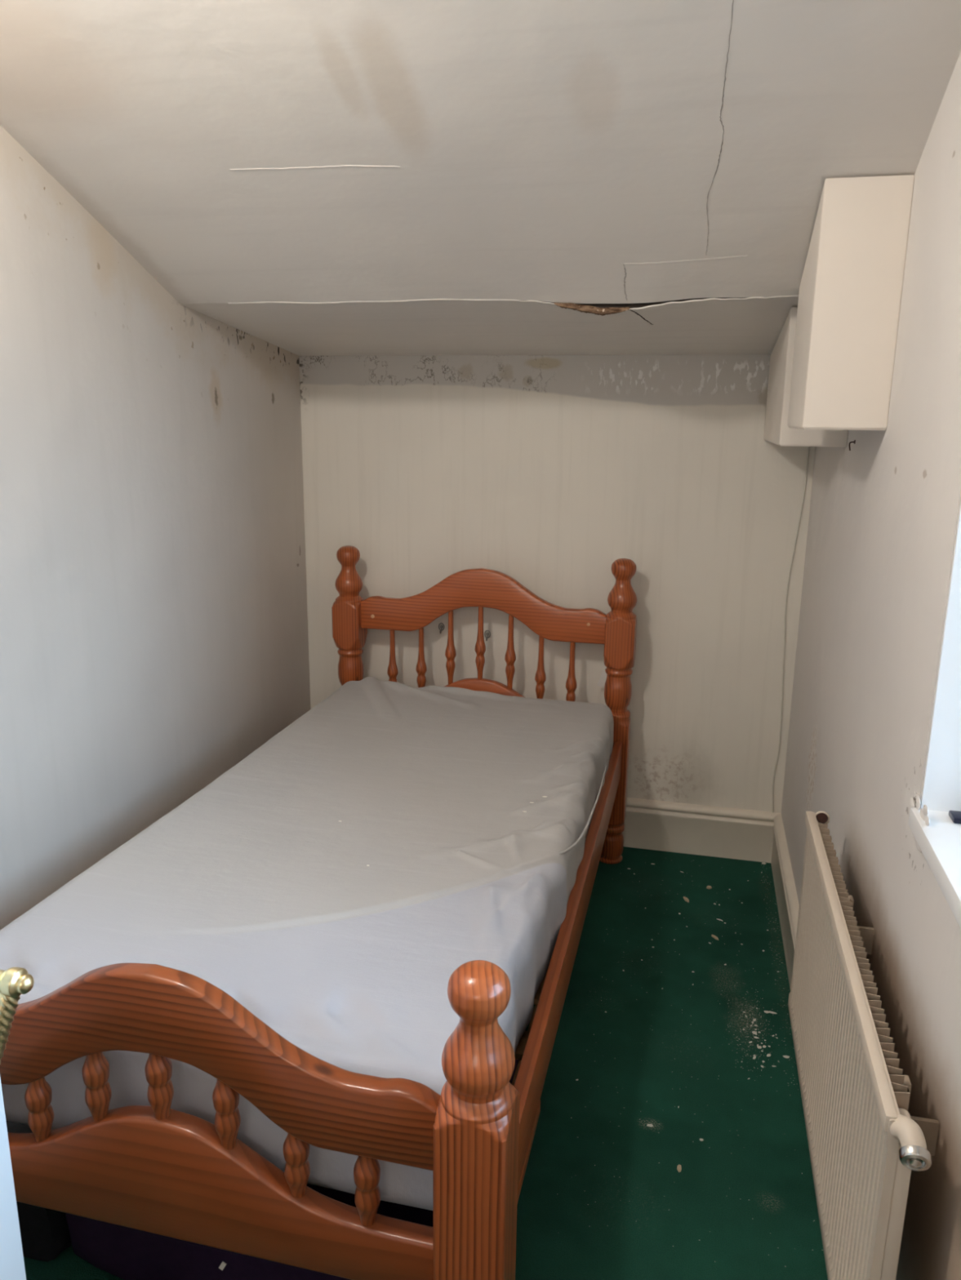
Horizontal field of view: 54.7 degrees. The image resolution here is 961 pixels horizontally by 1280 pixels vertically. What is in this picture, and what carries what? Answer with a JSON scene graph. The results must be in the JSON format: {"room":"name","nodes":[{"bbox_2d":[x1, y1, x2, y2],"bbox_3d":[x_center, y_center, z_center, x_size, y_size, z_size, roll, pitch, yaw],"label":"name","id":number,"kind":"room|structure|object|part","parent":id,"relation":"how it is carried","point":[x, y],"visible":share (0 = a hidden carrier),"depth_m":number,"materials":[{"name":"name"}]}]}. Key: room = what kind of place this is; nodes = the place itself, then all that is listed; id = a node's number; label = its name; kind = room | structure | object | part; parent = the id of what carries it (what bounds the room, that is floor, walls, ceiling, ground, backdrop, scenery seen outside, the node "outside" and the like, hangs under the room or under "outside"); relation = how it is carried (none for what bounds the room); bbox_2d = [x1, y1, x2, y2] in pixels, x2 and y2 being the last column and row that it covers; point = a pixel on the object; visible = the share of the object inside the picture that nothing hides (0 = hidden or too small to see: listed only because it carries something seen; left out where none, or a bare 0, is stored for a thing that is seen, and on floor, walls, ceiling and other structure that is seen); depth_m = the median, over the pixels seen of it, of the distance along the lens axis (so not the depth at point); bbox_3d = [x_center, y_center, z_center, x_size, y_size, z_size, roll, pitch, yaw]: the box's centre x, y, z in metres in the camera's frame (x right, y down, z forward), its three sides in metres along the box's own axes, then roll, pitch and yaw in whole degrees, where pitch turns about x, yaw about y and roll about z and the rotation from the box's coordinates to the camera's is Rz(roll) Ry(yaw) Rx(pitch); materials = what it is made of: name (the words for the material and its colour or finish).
{"room":"bedroom","nodes":[
{"label":"bedroom","id":0,"kind":"room"},
{"bbox_2d":[0,124,311,929],"bbox_3d":[-1.239,-0.383,0.949,0.100,3.300,5.100,4,14,13],"label":"wall","id":1,"kind":"structure","parent":0,"point":[154,634],"depth_m":2.30,"materials":[{"name":"paint"}]},
{"bbox_2d":[23,846,827,1279],"bbox_3d":[-0.362,1.328,1.150,1.940,0.100,5.100,4,14,13],"label":"floor","id":2,"kind":"structure","parent":0,"point":[753,1134],"depth_m":2.11,"materials":[{"name":"green carpet"}]},
{"bbox_2d":[16,1201,71,1262],"bbox_3d":[-0.806,0.989,1.940,0.218,0.176,0.562,4,14,13],"label":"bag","id":3,"kind":"object","parent":2,"relation":"on","point":[45,1234],"visible":0.06,"depth_m":1.68,"materials":[{"name":"fabric"}]},
{"bbox_2d":[5,1120,32,1133],"bbox_3d":[-0.822,0.907,1.792,0.150,0.045,0.220,4,14,13],"label":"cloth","id":4,"kind":"object","parent":3,"relation":"on","point":[14,1127],"visible":0.02,"depth_m":1.73,"materials":[{"name":"black fabric"}]},
{"bbox_2d":[65,1028,526,1279],"bbox_3d":[-0.315,0.968,1.922,0.723,0.236,0.764,4,14,13],"label":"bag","id":5,"kind":"object","parent":2,"relation":"on","point":[126,1253],"visible":0.09,"depth_m":1.61,"materials":[{"name":"purple fabric"}]},
{"bbox_2d":[0,545,636,1279],"bbox_3d":[-0.237,0.448,2.310,1.054,1.066,2.102,4,14,13],"label":"bed","id":6,"kind":"object","parent":2,"relation":"on","point":[157,1168],"visible":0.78,"depth_m":1.34,"materials":[{"name":"brown wood"}]},
{"bbox_3d":[-0.469,0.579,1.343,0.868,0.233,0.034,4,14,13],"label":"footboard rail","id":7,"kind":"part","parent":6,"relation":"part of","materials":[{"name":"brown wood"}]},
{"bbox_3d":[-0.471,0.801,1.397,0.868,0.206,0.036,4,14,13],"label":"footboard rail","id":8,"kind":"part","parent":6,"relation":"part of","materials":[{"name":"brown wood"}]},
{"bbox_2d":[0,676,613,1210],"bbox_3d":[-0.235,0.489,2.309,1.014,0.267,1.910,4,14,13],"label":"mattress","id":9,"kind":"object","parent":6,"relation":"on","point":[254,886],"visible":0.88,"depth_m":1.85,"materials":[{"name":"grey fabric"}]},
{"bbox_3d":[-0.467,0.189,3.364,0.098,1.066,0.098,4,14,13],"label":"bed post","id":10,"kind":"part","parent":6,"relation":"part of","materials":[{"name":"brown wood"}]},
{"bbox_3d":[-0.006,0.821,1.287,0.098,0.828,0.098,4,14,13],"label":"bed post","id":11,"kind":"part","parent":6,"relation":"part of","materials":[{"name":"brown wood"}]},
{"bbox_3d":[0.001,-0.129,3.172,0.868,0.233,0.032,4,14,13],"label":"headboard rail","id":12,"kind":"part","parent":6,"relation":"part of","materials":[{"name":"brown wood"}]},
{"bbox_3d":[-0.003,0.252,3.265,0.868,0.242,0.032,4,14,13],"label":"headboard rail","id":13,"kind":"part","parent":6,"relation":"part of","materials":[{"name":"brown wood"}]},
{"bbox_3d":[0.241,0.617,2.237,0.026,0.122,1.906,4,14,13],"label":"rail","id":14,"kind":"part","parent":6,"relation":"part of","materials":[{"name":"brown wood"}]},
{"bbox_2d":[596,670,606,688],"bbox_3d":[0.430,0.091,3.213,0.048,0.152,0.012,4,14,13],"label":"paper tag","id":15,"kind":"object","parent":6,"relation":"hanging from","point":[602,678],"visible":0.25,"depth_m":3.22,"materials":[{"name":"white paper"}]},
{"bbox_3d":[0.462,0.252,3.150,0.098,1.066,0.098,4,14,13],"label":"bed post","id":16,"kind":"part","parent":6,"relation":"part of","materials":[{"name":"brown wood"}]},
{"bbox_2d":[676,1164,681,1172],"bbox_3d":[0.412,1.095,1.926,0.010,0.004,0.019,1,14,3],"label":"chip","id":17,"kind":"object","parent":2,"relation":"on","point":[678,1166],"visible":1,"depth_m":1.92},
{"bbox_2d":[683,896,688,902],"bbox_3d":[0.665,0.837,2.998,0.013,0.005,0.034,-2,14,-11],"label":"chip","id":18,"kind":"object","parent":2,"relation":"on","point":[686,899],"visible":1,"depth_m":3.00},
{"bbox_2d":[570,864,822,1266],"bbox_3d":[0.567,0.956,2.511,0.529,0.001,1.669,4,14,13],"label":"crumbs","id":19,"kind":"object","parent":2,"relation":"on","point":[761,864],"visible":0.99,"depth_m":2.38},
{"bbox_2d":[0,0,960,355],"bbox_3d":[-0.329,-1.492,0.465,1.940,2.294,5.100,4,14,13],"label":"ceiling","id":20,"kind":"structure","parent":0,"point":[301,177],"depth_m":1.77,"materials":[{"name":"paint"}]},
{"bbox_2d":[298,354,815,813],"bbox_3d":[0.217,-0.309,3.258,1.740,2.100,0.100,4,14,13],"label":"wall","id":21,"kind":"structure","parent":0,"point":[544,473],"depth_m":3.18,"materials":[{"name":"paint"}]},
{"bbox_2d":[438,622,444,633],"bbox_3d":[-0.143,-0.042,3.342,0.024,0.038,0.021,4,14,13],"label":"wall hook","id":22,"kind":"object","parent":21,"relation":"attached to","point":[441,626],"visible":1,"depth_m":3.35,"materials":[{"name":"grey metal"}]},
{"bbox_2d":[484,630,490,640],"bbox_3d":[0.022,-0.015,3.309,0.024,0.038,0.021,4,14,13],"label":"wall hook","id":23,"kind":"object","parent":21,"relation":"attached to","point":[486,633],"visible":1,"depth_m":3.31,"materials":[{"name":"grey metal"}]},
{"bbox_2d":[622,797,779,862],"bbox_3d":[0.192,0.637,3.424,1.740,0.183,0.026,4,14,13],"label":"baseboard","id":24,"kind":"structure","parent":21,"relation":"attached to","point":[744,834],"depth_m":3.29,"materials":[{"name":"paint"}]},
{"bbox_2d":[772,446,809,813],"bbox_3d":[1.022,-0.015,3.078,0.040,1.264,0.006,4,14,13],"label":"wire","id":25,"kind":"object","parent":21,"relation":"attached to","point":[808,446],"visible":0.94,"depth_m":3.07,"materials":[{"name":"white plastic"}]},
{"bbox_2d":[781,51,960,1279],"bbox_3d":[0.650,-0.258,0.527,0.300,3.300,5.100,4,14,13],"label":"wall","id":26,"kind":"structure","parent":0,"point":[884,511],"depth_m":1.57,"materials":[{"name":"paint"}]},
{"bbox_2d":[770,813,799,989],"bbox_3d":[0.656,1.064,1.687,0.026,0.183,3.300,4,14,13],"label":"baseboard","id":27,"kind":"structure","parent":26,"relation":"attached to","point":[788,905],"depth_m":2.81,"materials":[{"name":"paint"}]},
{"bbox_2d":[763,306,848,447],"bbox_3d":[0.906,-0.719,2.592,0.160,0.332,0.657,4,14,13],"label":"cabinet","id":28,"kind":"object","parent":26,"relation":"attached to","point":[776,430],"visible":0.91,"depth_m":2.33,"materials":[{"name":"paint"}]},
{"bbox_3d":[0.906,-0.564,2.631,0.158,0.013,0.654,4,14,13],"label":"board","id":29,"kind":"part","parent":28,"relation":"part of","materials":[{"name":"paint"}]},
{"bbox_2d":[786,174,915,431],"bbox_3d":[0.762,-0.680,1.952,0.157,0.461,0.357,4,14,13],"label":"cabinet","id":30,"kind":"object","parent":26,"relation":"attached to","point":[851,282],"visible":1,"depth_m":1.79,"materials":[{"name":"paint"}]},
{"bbox_3d":[0.761,-0.463,2.006,0.155,0.013,0.354,4,14,13],"label":"board","id":31,"kind":"part","parent":30,"relation":"part of","materials":[{"name":"paint"}]},
{"bbox_2d":[787,811,938,1279],"bbox_3d":[0.613,0.685,1.535,0.092,0.466,0.936,4,14,13],"label":"radiator","id":32,"kind":"object","parent":26,"relation":"attached to","point":[864,1144],"visible":1,"depth_m":1.37,"materials":[{"name":"metal"}]},
{"bbox_3d":[0.498,0.787,1.140,0.018,0.444,0.011,4,14,13],"label":"panel","id":33,"kind":"part","parent":32,"relation":"part of","materials":[{"name":"metal"}]},
{"bbox_2d":[907,502,960,928],"bbox_3d":[0.678,-0.119,0.765,0.292,1.122,1.101,4,14,13],"label":"window","id":34,"kind":"structure","parent":26,"relation":"in","point":[935,836],"depth_m":1.34,"materials":[{"name":"paint"}]},
{"bbox_3d":[0.667,0.394,0.868,0.292,0.030,1.057,4,14,13],"label":"sill","id":35,"kind":"part","parent":34,"relation":"part of","materials":[{"name":"paint"}]},
{"bbox_2d":[948,810,960,823],"bbox_3d":[0.730,0.260,1.340,0.094,0.009,0.031,4,14,13],"label":"case","id":36,"kind":"object","parent":34,"relation":"on","point":[955,815],"visible":1,"depth_m":1.34,"materials":[{"name":"plastic"}]},
{"bbox_3d":[-0.547,-0.119,-0.104,1.740,3.300,0.100,4,14,13],"label":"wall","id":37,"kind":"structure","parent":0,"visible":0},
{"bbox_2d":[0,966,34,1279],"bbox_3d":[-0.537,0.397,0.508,0.130,1.992,0.788,4,14,13],"label":"door","id":38,"kind":"structure","parent":37,"relation":"in","point":[15,982],"depth_m":0.93,"materials":[{"name":"white paint"}]},
{"bbox_3d":[-0.447,0.368,0.786,0.036,0.116,0.133,7,15,23],"label":"handle","id":39,"kind":"part","parent":38,"relation":"part of","materials":[{"name":"gold metal"}]},
{"bbox_3d":[-0.409,0.302,0.820,0.029,0.025,0.025,4,14,13],"label":"handle knob","id":40,"kind":"part","parent":38,"relation":"part of","materials":[{"name":"gold metal"}]}
]}

